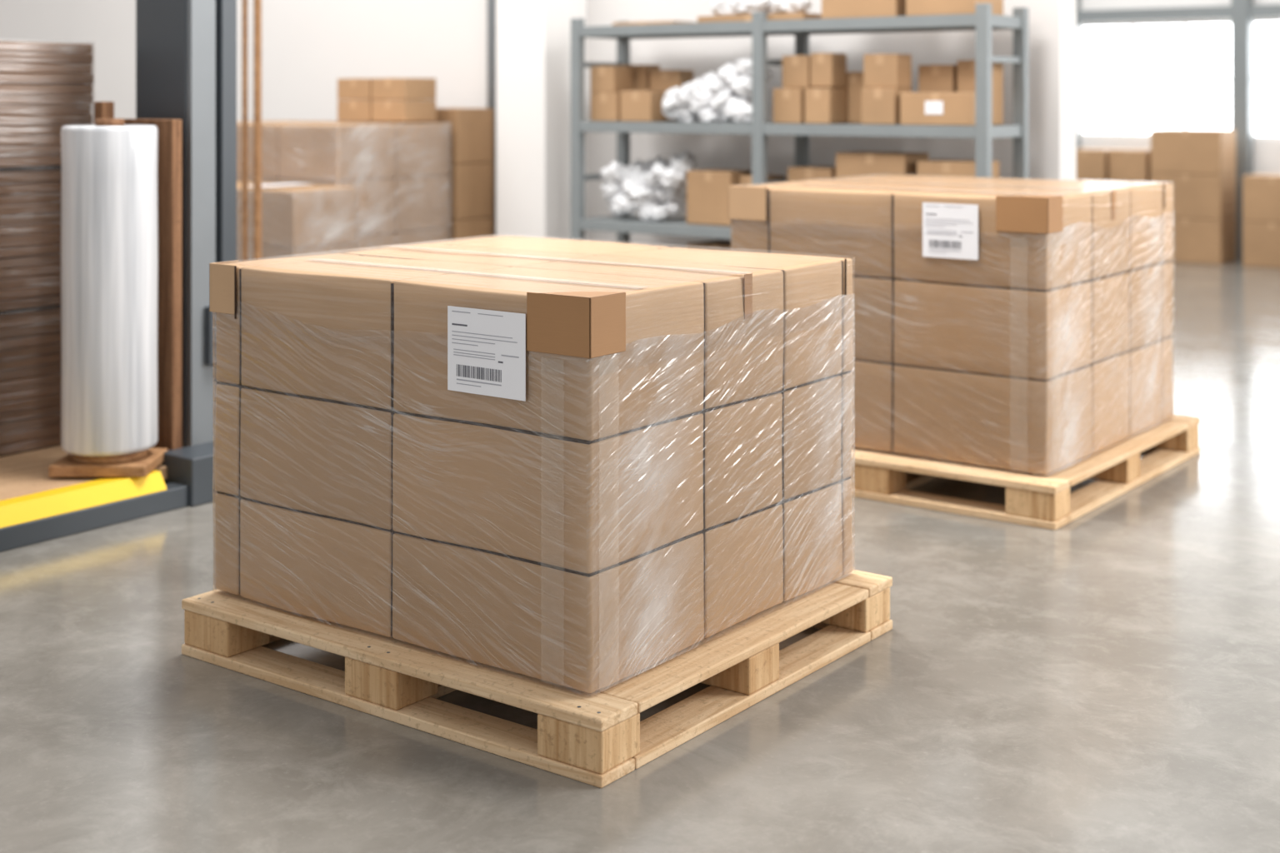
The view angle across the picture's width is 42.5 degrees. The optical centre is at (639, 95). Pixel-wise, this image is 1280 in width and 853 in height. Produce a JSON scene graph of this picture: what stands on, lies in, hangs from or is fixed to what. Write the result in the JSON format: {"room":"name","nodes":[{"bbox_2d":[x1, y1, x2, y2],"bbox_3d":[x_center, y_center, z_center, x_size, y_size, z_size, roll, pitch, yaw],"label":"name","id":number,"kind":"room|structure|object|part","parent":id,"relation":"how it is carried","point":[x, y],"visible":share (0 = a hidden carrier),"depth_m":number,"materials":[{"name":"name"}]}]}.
{"room":"distribution center","nodes":[
{"label":"distribution center","id":0,"kind":"room"},
{"bbox_2d":[0,0,1076,247],"bbox_3d":[-1.944,-0.650,10.811,9.950,4.000,0.200,0,0,37],"label":"wall","id":1,"kind":"structure","parent":0,"point":[307,46],"depth_m":9.44,"materials":[{"name":"white paint"}]},
{"bbox_2d":[486,0,495,236],"bbox_3d":[-0.843,-0.650,9.770,0.160,4.000,0.150,0,0,37],"label":"drain pipe","id":2,"kind":"object","parent":1,"relation":"attached to","point":[491,4],"visible":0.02,"depth_m":9.70,"materials":[{"name":"grey metal"}]},
{"bbox_2d":[495,0,586,241],"bbox_3d":[-0.563,-0.650,9.418,0.370,4.000,0.380,0,0,37],"label":"wall column","id":3,"kind":"structure","parent":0,"point":[533,37],"depth_m":9.26,"materials":[{"name":"white paint"}]},
{"bbox_2d":[0,259,1279,852],"bbox_3d":[2.549,1.350,5.086,26.000,0.001,17.200,0,0,37],"label":"floor","id":4,"kind":"structure","parent":0,"point":[1107,680],"depth_m":3.57,"materials":[{"name":"concrete"}]},
{"bbox_2d":[0,0,236,552],"bbox_3d":[-2.740,-0.350,5.440,2.100,3.400,2.240,0,0,37],"label":"machine","id":5,"kind":"object","parent":4,"relation":"on","point":[148,201],"visible":0.92,"depth_m":5.36,"materials":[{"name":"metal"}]},
{"bbox_2d":[0,41,94,455],"bbox_3d":[-2.763,0.516,5.744,1.124,1.423,1.224,0,0,37],"label":"cardboard sheets","id":6,"kind":"object","parent":5,"relation":"on","point":[46,87],"visible":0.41,"depth_m":5.71,"materials":[{"name":"brown cardboard"}]},
{"bbox_3d":[-2.794,1.270,5.368,2.100,0.160,2.060,0,0,37],"label":"frame","id":7,"kind":"part","parent":5,"relation":"part of","materials":[{"name":"metal"}]},
{"bbox_2d":[241,0,261,261],"bbox_3d":[-1.808,-0.100,7.608,0.400,2.900,0.330,0,0,37],"label":"poles","id":8,"kind":"object","parent":4,"relation":"on","point":[257,3],"visible":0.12,"depth_m":7.57,"materials":[{"name":"beige wood"}]},
{"bbox_2d":[236,180,357,262],"bbox_3d":[-2.162,0.908,8.805,1.417,0.882,0.441,0,0,37],"label":"boxes","id":9,"kind":"object","parent":4,"relation":"on","point":[298,219],"visible":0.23,"depth_m":8.35,"materials":[{"name":"cardboard"}]},
{"bbox_2d":[236,120,451,251],"bbox_3d":[-1.911,0.751,9.451,1.450,1.196,0.880,0,0,37],"label":"boxes","id":10,"kind":"object","parent":4,"relation":"on","point":[401,172],"visible":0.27,"depth_m":8.99,"materials":[{"name":"cardboard"}]},
{"bbox_2d":[337,77,435,122],"bbox_3d":[-1.452,0.023,9.414,0.550,0.248,0.252,0,0,37],"label":"cartons","id":11,"kind":"object","parent":10,"relation":"on","point":[387,99],"visible":1,"depth_m":9.28,"materials":[{"name":"cardboard"}]},
{"bbox_2d":[413,107,493,240],"bbox_3d":[-1.168,0.711,9.677,0.550,1.278,0.312,0,0,37],"label":"stacked cardboard boxes","id":12,"kind":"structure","parent":4,"relation":"on","point":[472,128],"depth_m":9.48,"materials":[{"name":"cardboard"}]},
{"bbox_2d":[181,569,892,788],"bbox_3d":[-0.234,1.283,4.066,1.290,0.134,1.195,0,0,37],"label":"wooden pallet","id":13,"kind":"object","parent":4,"relation":"on","point":[597,738],"visible":0.5,"depth_m":3.60,"materials":[{"name":"brown wood"}]},
{"bbox_2d":[209,235,854,693],"bbox_3d":[-0.250,0.809,4.100,1.192,0.806,1.099,0,0,37],"label":"box stack","id":14,"kind":"object","parent":13,"relation":"on","point":[576,465],"visible":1,"depth_m":3.67,"materials":[{"name":"beige cardboard"}]},
{"bbox_2d":[570,3,1029,244],"bbox_3d":[0.719,0.470,8.168,2.380,1.760,0.450,0,0,37],"label":"shelf rack","id":15,"kind":"object","parent":4,"relation":"on","point":[982,22],"visible":0.42,"depth_m":8.00,"materials":[{"name":"grey metal"}]},
{"bbox_2d":[590,64,693,121],"bbox_3d":[0.011,-0.017,8.715,0.450,0.301,0.322,0,0,37],"label":"cardboard boxes","id":16,"kind":"object","parent":15,"relation":"in","point":[633,92],"visible":0.94,"depth_m":8.65},
{"bbox_2d":[600,150,695,221],"bbox_3d":[0.055,0.467,8.639,0.547,0.366,0.302,0,0,32],"label":"plastic bags","id":17,"kind":"object","parent":15,"relation":"in","point":[657,188],"visible":0.99,"depth_m":8.56},
{"bbox_2d":[686,240,730,249],"bbox_3d":[0.678,0.959,8.180,2.100,0.421,0.282,0,0,37],"label":"cardboard boxes","id":18,"kind":"object","parent":15,"relation":"in","point":[714,244],"visible":0.09,"depth_m":8.29},
{"bbox_2d":[661,57,773,122],"bbox_3d":[0.381,-0.030,8.349,0.592,0.326,0.308,0,0,37],"label":"plastic bags","id":19,"kind":"object","parent":15,"relation":"in","point":[725,96],"visible":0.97,"depth_m":8.24},
{"bbox_2d":[686,169,785,225],"bbox_3d":[0.487,0.515,8.341,0.440,0.271,0.252,0,0,37],"label":"cardboard boxes","id":20,"kind":"object","parent":15,"relation":"in","point":[707,189],"visible":0.49,"depth_m":8.29},
{"bbox_2d":[612,0,1003,25],"bbox_3d":[0.752,-0.452,8.112,2.100,0.231,0.302,0,0,37],"label":"cardboard boxes","id":21,"kind":"object","parent":15,"relation":"in","point":[830,8],"visible":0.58,"depth_m":7.68},
{"bbox_2d":[710,0,811,15],"bbox_3d":[0.623,-0.470,8.221,0.568,0.134,0.296,0,0,37],"label":"plastic bags","id":22,"kind":"object","parent":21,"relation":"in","point":[718,7],"visible":0.86,"depth_m":8.12},
{"bbox_2d":[773,52,864,124],"bbox_3d":[0.920,-0.036,8.036,0.440,0.341,0.322,0,0,37],"label":"cardboard boxes","id":23,"kind":"object","parent":15,"relation":"in","point":[817,87],"visible":0.9,"depth_m":7.96},
{"bbox_2d":[787,150,999,183],"bbox_3d":[1.180,0.461,7.824,1.030,0.381,0.252,0,0,37],"label":"cardboard boxes","id":24,"kind":"object","parent":15,"relation":"in","point":[848,164],"visible":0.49,"depth_m":7.72},
{"bbox_2d":[861,53,1003,125],"bbox_3d":[1.357,-0.032,7.685,0.580,0.331,0.342,0,0,37],"label":"cardboard boxes","id":25,"kind":"object","parent":15,"relation":"in","point":[887,97],"visible":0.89,"depth_m":7.66},
{"bbox_2d":[925,100,943,114],"bbox_3d":[1.338,0.054,7.484,0.090,0.060,0.002,0,0,37],"label":"label","id":26,"kind":"object","parent":25,"relation":"attached to","point":[931,107],"visible":1,"depth_m":7.48,"materials":[{"name":"paper"}]},
{"bbox_2d":[850,414,1200,530],"bbox_3d":[1.172,1.282,6.058,1.330,0.136,1.390,0,0,37],"label":"wooden pallet","id":27,"kind":"object","parent":4,"relation":"on","point":[1046,502],"visible":0.4,"depth_m":5.46,"materials":[{"name":"brown wood"}]},
{"bbox_2d":[728,175,1174,474],"bbox_3d":[1.166,0.767,6.058,1.218,0.888,1.211,0,0,37],"label":"box stack","id":28,"kind":"object","parent":27,"relation":"on","point":[1022,325],"visible":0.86,"depth_m":5.51,"materials":[{"name":"beige cardboard"}]},
{"bbox_2d":[1076,148,1150,183],"bbox_3d":[3.986,0.901,13.872,0.690,0.898,0.402,0,0,37],"label":"cardboard boxes","id":29,"kind":"object","parent":4,"relation":"on","point":[1092,164],"visible":0.15,"depth_m":13.71},
{"bbox_2d":[1150,129,1235,264],"bbox_3d":[4.530,0.812,13.465,0.570,1.075,0.402,0,0,37],"label":"cardboard boxes","id":30,"kind":"object","parent":4,"relation":"on","point":[1199,164],"visible":0.83,"depth_m":13.28},
{"bbox_2d":[1242,174,1279,268],"bbox_3d":[5.244,0.991,12.933,0.870,0.718,0.402,0,0,37],"label":"cardboard boxes","id":31,"kind":"object","parent":4,"relation":"on","point":[1261,192],"visible":1,"depth_m":12.95},
{"bbox_2d":[1080,0,1279,174],"bbox_3d":[8.034,-0.650,11.598,25.000,4.000,0.200,0,0,37],"label":"wall","id":32,"kind":"structure","parent":0,"point":[1266,152],"depth_m":14.17,"materials":[{"name":"white paint"}]},
{"bbox_2d":[1076,0,1279,259],"bbox_3d":[5.638,-0.600,13.243,4.630,3.900,0.250,0,0,37],"label":"window","id":33,"kind":"structure","parent":32,"relation":"in","point":[1138,78],"depth_m":14.14,"materials":[{"name":"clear glass"}]},
{"bbox_2d":[1253,18,1279,139],"bbox_3d":[5.685,-0.140,13.315,1.380,1.000,0.080,0,0,37],"label":"window","id":34,"kind":"structure","parent":32,"relation":"in","point":[1267,78],"depth_m":13.68,"materials":[{"name":"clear glass"}]}
]}

